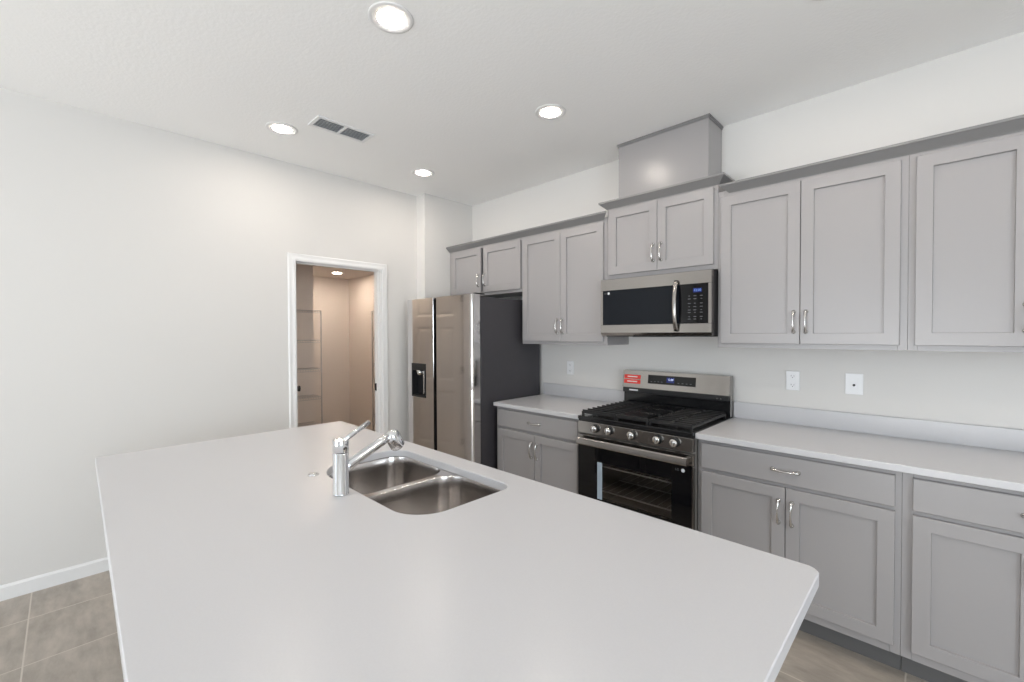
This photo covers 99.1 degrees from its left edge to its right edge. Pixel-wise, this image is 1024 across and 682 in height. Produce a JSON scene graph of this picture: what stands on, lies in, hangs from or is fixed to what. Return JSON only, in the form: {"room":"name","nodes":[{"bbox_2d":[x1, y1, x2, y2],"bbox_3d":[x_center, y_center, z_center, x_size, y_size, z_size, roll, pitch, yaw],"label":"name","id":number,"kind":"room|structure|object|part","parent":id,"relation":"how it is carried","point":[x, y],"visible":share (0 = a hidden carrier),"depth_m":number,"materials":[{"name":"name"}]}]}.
{"room":"kitchen","nodes":[
{"label":"kitchen","id":0,"kind":"room"},
{"bbox_2d":[0,87,471,585],"bbox_3d":[-2.950,0.024,2.241,0.255,2.818,7.640,1,1,44],"label":"wall","id":1,"kind":"structure","parent":0,"point":[144,278],"depth_m":2.81,"materials":[{"name":"white paint"}]},
{"bbox_2d":[0,557,108,601],"bbox_3d":[-3.648,1.406,1.544,0.013,0.083,5.388,1,1,44],"label":"baseboard","id":2,"kind":"structure","parent":1,"relation":"attached to","point":[43,581],"depth_m":2.54,"materials":[{"name":"white paint"}]},
{"bbox_2d":[287,252,387,433],"bbox_3d":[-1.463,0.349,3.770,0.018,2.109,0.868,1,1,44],"label":"trim","id":3,"kind":"structure","parent":1,"relation":"attached to","point":[292,258],"depth_m":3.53,"materials":[{"name":"white paint"}]},
{"bbox_2d":[296,264,349,426],"bbox_3d":[-3.065,0.195,5.889,1.035,2.360,2.906,0,1,8],"label":"wall","id":4,"kind":"structure","parent":0,"point":[330,296],"depth_m":6.85,"materials":[{"name":"white paint"}]},
{"bbox_2d":[296,309,319,312],"bbox_3d":[-2.878,-0.361,5.165,0.252,0.036,1.104,1,1,44],"label":"wire shelf","id":5,"kind":"object","parent":4,"relation":"attached to","point":[308,311],"visible":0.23,"depth_m":5.40,"materials":[{"name":"grey metal"}]},
{"bbox_2d":[297,394,320,401],"bbox_3d":[-2.874,0.719,5.183,0.252,0.036,1.104,1,1,44],"label":"wire shelf","id":6,"kind":"object","parent":4,"relation":"attached to","point":[310,396],"visible":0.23,"depth_m":5.43,"materials":[{"name":"grey metal"}]},
{"bbox_2d":[297,340,320,342],"bbox_3d":[-2.876,0.009,5.171,0.252,0.036,1.104,1,1,44],"label":"wire shelf","id":7,"kind":"object","parent":4,"relation":"attached to","point":[297,340],"visible":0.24,"depth_m":5.37,"materials":[{"name":"grey metal"}]},
{"bbox_2d":[297,367,320,372],"bbox_3d":[-2.875,0.369,5.177,0.252,0.036,1.104,1,1,44],"label":"wire shelf","id":8,"kind":"object","parent":4,"relation":"attached to","point":[300,369],"visible":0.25,"depth_m":5.41,"materials":[{"name":"grey metal"}]},
{"bbox_2d":[298,421,319,426],"bbox_3d":[-2.873,1.069,5.188,0.252,0.036,1.104,1,1,44],"label":"wire shelf","id":9,"kind":"object","parent":4,"relation":"attached to","point":[312,421],"visible":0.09,"depth_m":5.53,"materials":[{"name":"grey metal"}]},
{"bbox_2d":[313,266,373,278],"bbox_3d":[-2.511,-1.026,5.156,3.202,0.100,2.816,1,1,44],"label":"ceiling","id":10,"kind":"structure","parent":0,"point":[318,271],"depth_m":6.43,"materials":[{"name":"white paint"}]},
{"bbox_2d":[349,275,374,430],"bbox_3d":[-1.524,0.185,6.113,3.102,2.360,0.100,1,1,44],"label":"wall","id":11,"kind":"structure","parent":0,"point":[361,289],"depth_m":6.86,"materials":[{"name":"white paint"}]},
{"bbox_2d":[0,423,927,681],"bbox_3d":[-1.859,1.492,1.473,10.720,0.100,8.020,1,1,44],"label":"floor","id":12,"kind":"structure","parent":0,"point":[65,632],"depth_m":2.03,"materials":[{"name":"beige tile"}]},
{"bbox_2d":[320,311,322,423],"bbox_3d":[-2.393,0.499,5.484,0.014,1.760,0.013,1,1,44],"label":"pole","id":13,"kind":"object","parent":12,"relation":"on","point":[320,311],"visible":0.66,"depth_m":5.47,"materials":[{"name":"white metal"}]},
{"bbox_2d":[371,311,372,430],"bbox_3d":[-1.933,0.478,6.043,0.014,1.780,0.013,1,1,44],"label":"pole","id":14,"kind":"object","parent":12,"relation":"on","point":[371,311],"visible":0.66,"depth_m":6.04,"materials":[{"name":"white metal"}]},
{"bbox_2d":[408,293,539,468],"bbox_3d":[-0.359,0.504,4.001,0.923,1.784,0.816,1,1,44],"label":"refrigerator","id":15,"kind":"object","parent":12,"relation":"on","point":[467,353],"visible":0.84,"depth_m":3.62,"materials":[{"name":"grey metal"}]},
{"bbox_3d":[-0.826,0.285,3.930,0.068,0.050,0.068,1,1,44],"label":"spout","id":16,"kind":"part","parent":15,"relation":"part of","materials":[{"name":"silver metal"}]},
{"bbox_3d":[-0.793,0.487,3.925,0.408,1.723,0.080,1,1,44],"label":"door","id":17,"kind":"part","parent":15,"relation":"part of","materials":[{"name":"silver metal"}]},
{"bbox_3d":[-0.446,0.491,3.588,0.471,1.723,0.080,1,1,44],"label":"door","id":18,"kind":"part","parent":15,"relation":"part of","materials":[{"name":"silver metal"}]},
{"bbox_2d":[497,406,581,493],"bbox_3d":[0.373,0.961,3.444,0.833,0.883,0.661,1,1,44],"label":"base cabinet","id":19,"kind":"object","parent":12,"relation":"on","point":[539,447],"visible":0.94,"depth_m":3.20,"materials":[{"name":"grey paint"}]},
{"bbox_3d":[0.032,0.980,3.376,0.388,0.570,0.020,1,1,44],"label":"door","id":20,"kind":"part","parent":19,"relation":"part of","materials":[{"name":"grey paint"}]},
{"bbox_3d":[0.133,0.814,3.237,0.021,0.128,0.033,1,1,44],"label":"handle","id":21,"kind":"part","parent":19,"relation":"part of","materials":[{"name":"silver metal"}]},
{"bbox_3d":[0.173,0.815,3.198,0.021,0.128,0.033,1,1,44],"label":"handle","id":22,"kind":"part","parent":19,"relation":"part of","materials":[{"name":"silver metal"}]},
{"bbox_3d":[0.171,0.611,3.233,0.780,0.134,0.020,1,1,44],"label":"drawer","id":23,"kind":"part","parent":19,"relation":"part of","materials":[{"name":"grey paint"}]},
{"bbox_3d":[0.312,0.983,3.103,0.388,0.570,0.020,1,1,44],"label":"door","id":24,"kind":"part","parent":19,"relation":"part of","materials":[{"name":"grey paint"}]},
{"bbox_2d":[493,383,623,418],"bbox_3d":[0.376,0.452,3.442,0.840,0.132,0.646,1,1,44],"label":"countertop","id":25,"kind":"structure","parent":19,"relation":"on","point":[568,401],"depth_m":3.48,"materials":[{"name":"white stone"}]},
{"bbox_2d":[576,369,732,530],"bbox_3d":[0.922,0.818,2.855,0.762,1.184,0.695,1,1,44],"label":"gas range","id":26,"kind":"object","parent":12,"relation":"on","point":[639,453],"visible":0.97,"depth_m":2.79,"materials":[{"name":"grey metal"}]},
{"bbox_2d":[576,432,697,530],"bbox_3d":[0.919,0.932,2.854,0.760,0.835,0.687,1,1,44],"label":"oven","id":27,"kind":"object","parent":26,"relation":"in","point":[652,474],"depth_m":2.66,"materials":[{"name":"black metal"}]},
{"bbox_3d":[0.723,0.568,2.648,0.760,0.076,0.038,1,1,44],"label":"control panel","id":28,"kind":"part","parent":26,"relation":"part of","materials":[{"name":"silver metal"}]},
{"bbox_2d":[578,413,729,438],"bbox_3d":[0.918,0.509,2.848,0.762,0.034,0.597,1,1,44],"label":"cooktop","id":29,"kind":"object","parent":26,"relation":"in","point":[660,430],"depth_m":2.61,"materials":[{"name":"black metal"}]},
{"bbox_3d":[1.111,0.277,3.050,0.343,0.063,0.002,1,-7,44],"label":"touch panel","id":30,"kind":"part","parent":26,"relation":"part of","materials":[{"name":"black glass"}]},
{"bbox_2d":[698,439,901,669],"bbox_3d":[1.525,0.975,2.322,0.840,0.883,0.661,1,1,44],"label":"base cabinet","id":31,"kind":"object","parent":12,"relation":"on","point":[843,521],"visible":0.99,"depth_m":2.00,"materials":[{"name":"grey paint"}]},
{"bbox_3d":[1.182,0.994,2.256,0.398,0.570,0.020,1,1,44],"label":"door","id":32,"kind":"part","parent":31,"relation":"part of","materials":[{"name":"grey paint"}]},
{"bbox_3d":[1.287,0.829,2.113,0.021,0.128,0.033,1,1,44],"label":"handle","id":33,"kind":"part","parent":31,"relation":"part of","materials":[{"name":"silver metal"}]},
{"bbox_3d":[1.305,0.626,2.091,0.128,0.021,0.033,1,1,44],"label":"handle","id":34,"kind":"part","parent":31,"relation":"part of","materials":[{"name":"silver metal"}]},
{"bbox_3d":[1.326,0.829,2.075,0.021,0.128,0.033,1,1,44],"label":"handle","id":35,"kind":"part","parent":31,"relation":"part of","materials":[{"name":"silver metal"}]},
{"bbox_3d":[1.324,0.625,2.110,0.797,0.134,0.020,1,1,44],"label":"drawer","id":36,"kind":"part","parent":31,"relation":"part of","materials":[{"name":"grey paint"}]},
{"bbox_3d":[1.468,0.997,1.976,0.396,0.570,0.020,1,1,44],"label":"door","id":37,"kind":"part","parent":31,"relation":"part of","materials":[{"name":"grey paint"}]},
{"bbox_2d":[695,401,1023,491],"bbox_3d":[1.805,0.470,2.051,1.616,0.132,0.646,1,1,44],"label":"countertop","id":38,"kind":"structure","parent":31,"relation":"on","point":[990,456],"depth_m":2.13,"materials":[{"name":"white stone"}]},
{"bbox_2d":[900,472,1023,681],"bbox_3d":[2.099,0.982,1.763,0.761,0.883,0.661,1,1,44],"label":"base cabinet","id":39,"kind":"object","parent":12,"relation":"on","point":[962,562],"visible":0.85,"depth_m":1.70,"materials":[{"name":"grey paint"}]},
{"bbox_3d":[1.900,0.633,1.548,0.705,0.134,0.020,1,1,44],"label":"drawer","id":40,"kind":"part","parent":39,"relation":"part of","materials":[{"name":"grey paint"}]},
{"bbox_3d":[-0.455,0.993,1.611,1.900,0.883,0.753,1,1,44],"label":"cabinet","id":41,"kind":"object","parent":12,"relation":"on","visible":0},
{"bbox_2d":[95,421,818,681],"bbox_3d":[-0.589,0.535,1.467,2.507,0.037,1.165,1,1,44],"label":"countertop","id":42,"kind":"structure","parent":41,"relation":"on","point":[228,561],"depth_m":0.96,"materials":[{"name":"white stone"}]},
{"bbox_3d":[-0.773,0.517,1.696,0.043,0.007,0.043,1,1,44],"label":"countertop button","id":43,"kind":"part","parent":42,"relation":"part of","materials":[{"name":"silver metal"}]},
{"bbox_2d":[332,420,404,496],"bbox_3d":[-0.510,0.402,1.569,0.056,0.238,0.272,1,1,44],"label":"kitchen faucet","id":44,"kind":"object","parent":42,"relation":"on","point":[342,464],"visible":1,"depth_m":1.49,"materials":[{"name":"silver metal"}]},
{"bbox_3d":[-0.545,0.316,1.531,0.017,0.065,0.103,1,1,44],"label":"lever","id":45,"kind":"part","parent":44,"relation":"part of","materials":[{"name":"silver metal"}]},
{"bbox_3d":[-0.519,0.397,1.560,0.040,0.113,0.183,1,1,44],"label":"spout","id":46,"kind":"part","parent":44,"relation":"part of","materials":[{"name":"silver metal"}]},
{"bbox_2d":[329,456,501,514],"bbox_3d":[-0.410,0.655,1.684,0.817,0.208,0.470,1,1,44],"label":"sink","id":47,"kind":"object","parent":42,"relation":"in","point":[401,484],"visible":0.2,"depth_m":1.77,"materials":[{"name":"silver metal"}]},
{"bbox_3d":[-0.550,0.654,1.821,0.384,0.208,0.428,1,1,44],"label":"bowl","id":48,"kind":"part","parent":47,"relation":"part of","materials":[{"name":"silver metal"}]},
{"bbox_3d":[-0.265,0.657,1.544,0.368,0.208,0.428,1,1,44],"label":"bowl","id":49,"kind":"part","parent":47,"relation":"part of","materials":[{"name":"silver metal"}]},
{"bbox_2d":[0,0,1023,205],"bbox_3d":[-0.675,-1.404,-0.144,6.818,0.100,7.440,1,1,44],"label":"ceiling","id":50,"kind":"structure","parent":0,"point":[456,95],"depth_m":2.21,"materials":[{"name":"white paint"}]},
{"bbox_2d":[266,122,297,135],"bbox_3d":[-1.515,-1.397,2.876,0.190,0.004,0.190,1,1,44],"label":"recessed light","id":51,"kind":"object","parent":50,"relation":"in","point":[281,128],"visible":1,"depth_m":2.87,"materials":[{"name":"white paint"}]},
{"bbox_2d":[308,115,374,142],"bbox_3d":[-1.124,-1.397,2.890,0.170,0.008,0.380,1,1,44],"label":"ceiling vent","id":52,"kind":"object","parent":50,"relation":"in","point":[320,122],"visible":1,"depth_m":2.88,"materials":[{"name":"white metal"}]},
{"bbox_2d":[368,1,413,33],"bbox_3d":[-0.520,-1.385,1.874,0.190,0.004,0.190,1,1,44],"label":"recessed light","id":53,"kind":"object","parent":50,"relation":"in","point":[390,17],"visible":1,"depth_m":1.87,"materials":[{"name":"white paint"}]},
{"bbox_2d":[411,168,434,176],"bbox_3d":[-0.748,-1.413,3.667,0.190,0.004,0.190,1,1,44],"label":"recessed light","id":54,"kind":"object","parent":50,"relation":"in","point":[422,172],"visible":1,"depth_m":3.66,"materials":[{"name":"white paint"}]},
{"bbox_2d":[535,104,565,119],"bbox_3d":[0.236,-1.400,2.674,0.190,0.004,0.190,1,1,44],"label":"recessed light","id":55,"kind":"object","parent":50,"relation":"in","point":[548,111],"visible":1,"depth_m":2.67,"materials":[{"name":"white paint"}]},
{"bbox_2d":[472,32,1023,428],"bbox_3d":[1.976,0.004,2.412,6.563,2.818,0.120,1,1,44],"label":"wall","id":56,"kind":"structure","parent":0,"point":[984,83],"depth_m":2.45,"materials":[{"name":"white paint"}]},
{"bbox_2d":[450,238,521,297],"bbox_3d":[-0.183,-0.668,4.167,0.999,0.480,0.356,1,1,44],"label":"upper cabinet","id":57,"kind":"object","parent":56,"relation":"attached to","point":[494,270],"visible":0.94,"depth_m":4.01,"materials":[{"name":"grey paint"}]},
{"bbox_3d":[-0.443,-0.661,4.233,0.433,0.417,0.020,1,1,44],"label":"door","id":58,"kind":"part","parent":57,"relation":"part of","materials":[{"name":"grey paint"}]},
{"bbox_3d":[-0.093,-0.657,3.891,0.470,0.417,0.020,1,1,44],"label":"door","id":59,"kind":"part","parent":57,"relation":"part of","materials":[{"name":"grey paint"}]},
{"bbox_2d":[567,361,573,374],"bbox_3d":[0.503,0.231,3.761,0.070,0.116,0.009,1,1,44],"label":"wall outlet","id":60,"kind":"object","parent":56,"relation":"attached to","point":[570,364],"visible":1,"depth_m":3.75,"materials":[{"name":"white plastic"}]},
{"bbox_2d":[522,217,628,344],"bbox_3d":[0.476,-0.437,3.529,0.837,0.925,0.356,1,1,44],"label":"upper cabinet","id":61,"kind":"object","parent":56,"relation":"attached to","point":[563,270],"visible":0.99,"depth_m":3.39,"materials":[{"name":"grey paint"}]},
{"bbox_3d":[0.238,-0.431,3.573,0.402,0.862,0.020,1,1,44],"label":"door","id":62,"kind":"part","parent":61,"relation":"part of","materials":[{"name":"grey paint"}]},
{"bbox_3d":[0.386,-0.115,3.398,0.021,0.128,0.033,1,1,44],"label":"handle","id":63,"kind":"part","parent":61,"relation":"part of","materials":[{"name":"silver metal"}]},
{"bbox_3d":[0.524,-0.427,3.294,0.390,0.862,0.020,1,1,44],"label":"door","id":64,"kind":"part","parent":61,"relation":"part of","materials":[{"name":"grey paint"}]},
{"bbox_2d":[544,383,623,402],"bbox_3d":[0.595,0.433,3.666,0.840,0.102,0.020,1,1,44],"label":"backsplash","id":65,"kind":"structure","parent":56,"relation":"attached to","point":[591,393],"depth_m":3.64,"materials":[{"name":"white stone"}]},
{"bbox_2d":[608,185,725,279],"bbox_3d":[1.048,-0.698,2.967,0.761,0.520,0.356,1,1,44],"label":"upper cabinet","id":66,"kind":"object","parent":56,"relation":"attached to","point":[676,233],"visible":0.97,"depth_m":2.83,"materials":[{"name":"grey paint"}]},
{"bbox_3d":[0.827,-0.696,2.994,0.362,0.457,0.020,1,1,44],"label":"door","id":67,"kind":"part","parent":66,"relation":"part of","materials":[{"name":"grey paint"}]},
{"bbox_3d":[0.919,-0.584,2.869,0.021,0.128,0.033,1,1,44],"label":"handle","id":68,"kind":"part","parent":66,"relation":"part of","materials":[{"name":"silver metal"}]},
{"bbox_2d":[601,269,717,336],"bbox_3d":[1.018,-0.230,2.941,0.755,0.404,0.444,1,1,44],"label":"microwave","id":69,"kind":"object","parent":66,"relation":"attached to","point":[680,304],"visible":0.99,"depth_m":2.76,"materials":[{"name":"silver metal"}]},
{"bbox_3d":[0.847,-0.229,2.891,0.544,0.237,0.035,1,1,44],"label":"door glass","id":70,"kind":"part","parent":69,"relation":"part of","materials":[{"name":"black glass"}]},
{"bbox_3d":[1.002,-0.216,2.681,0.026,0.317,0.048,1,1,44],"label":"handle","id":71,"kind":"part","parent":69,"relation":"part of","materials":[{"name":"silver metal"}]},
{"bbox_3d":[1.104,-0.226,2.640,0.175,0.237,0.035,1,1,44],"label":"control panel","id":72,"kind":"part","parent":69,"relation":"part of","materials":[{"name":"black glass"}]},
{"bbox_3d":[0.959,-0.583,2.831,0.021,0.128,0.033,1,1,44],"label":"handle","id":73,"kind":"part","parent":66,"relation":"part of","materials":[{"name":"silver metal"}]},
{"bbox_2d":[617,113,722,197],"bbox_3d":[1.072,-1.184,3.008,0.648,0.450,0.244,1,1,44],"label":"duct cover","id":74,"kind":"object","parent":66,"relation":"on","point":[691,149],"visible":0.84,"depth_m":2.87,"materials":[{"name":"grey paint"}]},
{"bbox_3d":[1.071,-1.399,3.005,0.648,0.020,0.244,1,1,44],"label":"trim","id":75,"kind":"part","parent":74,"relation":"part of","materials":[{"name":"grey wood"}]},
{"bbox_3d":[1.085,-0.693,2.743,0.354,0.457,0.020,1,1,44],"label":"door","id":76,"kind":"part","parent":66,"relation":"part of","materials":[{"name":"grey paint"}]},
{"bbox_2d":[786,371,799,390],"bbox_3d":[1.681,0.237,2.613,0.070,0.116,0.009,1,1,44],"label":"wall outlet","id":77,"kind":"object","parent":56,"relation":"attached to","point":[792,377],"visible":1,"depth_m":2.61,"materials":[{"name":"white plastic"}]},
{"bbox_2d":[789,374,795,378],"bbox_3d":[1.679,0.211,2.611,0.034,0.030,0.003,1,1,44],"label":"socket","id":78,"kind":"object","parent":77,"relation":"attached to","point":[791,376],"depth_m":2.61,"materials":[{"name":"grey plastic"}]},
{"bbox_2d":[789,382,795,387],"bbox_3d":[1.679,0.264,2.611,0.034,0.030,0.003,1,1,44],"label":"socket","id":79,"kind":"object","parent":77,"relation":"attached to","point":[791,384],"depth_m":2.61,"materials":[{"name":"grey plastic"}]},
{"bbox_2d":[718,155,909,350],"bbox_3d":[1.625,-0.423,2.410,0.844,0.925,0.356,1,1,44],"label":"upper cabinet","id":80,"kind":"object","parent":56,"relation":"attached to","point":[819,261],"visible":0.98,"depth_m":2.26,"materials":[{"name":"grey paint"}]},
{"bbox_2d":[446,114,1023,252],"bbox_3d":[0.977,-0.932,3.035,4.240,0.116,0.349,1,1,44],"label":"crown molding","id":81,"kind":"structure","parent":80,"relation":"attached to","point":[1012,124],"depth_m":2.33,"materials":[{"name":"grey wood"}]},
{"bbox_3d":[1.386,-0.416,2.455,0.400,0.862,0.020,1,1,44],"label":"door","id":82,"kind":"part","parent":80,"relation":"part of","materials":[{"name":"grey paint"}]},
{"bbox_3d":[1.493,-0.102,2.320,0.021,0.128,0.033,1,1,44],"label":"handle","id":83,"kind":"part","parent":80,"relation":"part of","materials":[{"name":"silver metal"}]},
{"bbox_3d":[1.533,-0.101,2.281,0.021,0.128,0.033,1,1,44],"label":"handle","id":84,"kind":"part","parent":80,"relation":"part of","materials":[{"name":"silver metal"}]},
{"bbox_3d":[1.673,-0.413,2.175,0.394,0.862,0.020,1,1,44],"label":"door","id":85,"kind":"part","parent":80,"relation":"part of","materials":[{"name":"grey paint"}]},
{"bbox_2d":[845,373,862,394],"bbox_3d":[1.887,0.238,2.407,0.079,0.116,0.016,1,1,44],"label":"cable jack","id":86,"kind":"object","parent":56,"relation":"attached to","point":[853,382],"visible":1,"depth_m":2.41,"materials":[{"name":"white plastic"}]},
{"bbox_2d":[734,401,1023,451],"bbox_3d":[2.023,0.450,2.275,1.616,0.102,0.020,1,1,44],"label":"backsplash","id":87,"kind":"structure","parent":56,"relation":"attached to","point":[1009,439],"depth_m":2.29,"materials":[{"name":"white stone"}]},
{"bbox_2d":[907,130,1023,352],"bbox_3d":[2.200,-0.416,1.850,0.761,0.925,0.356,1,1,44],"label":"upper cabinet","id":88,"kind":"object","parent":56,"relation":"attached to","point":[966,251],"visible":0.94,"depth_m":1.89,"materials":[{"name":"grey paint"}]}
]}

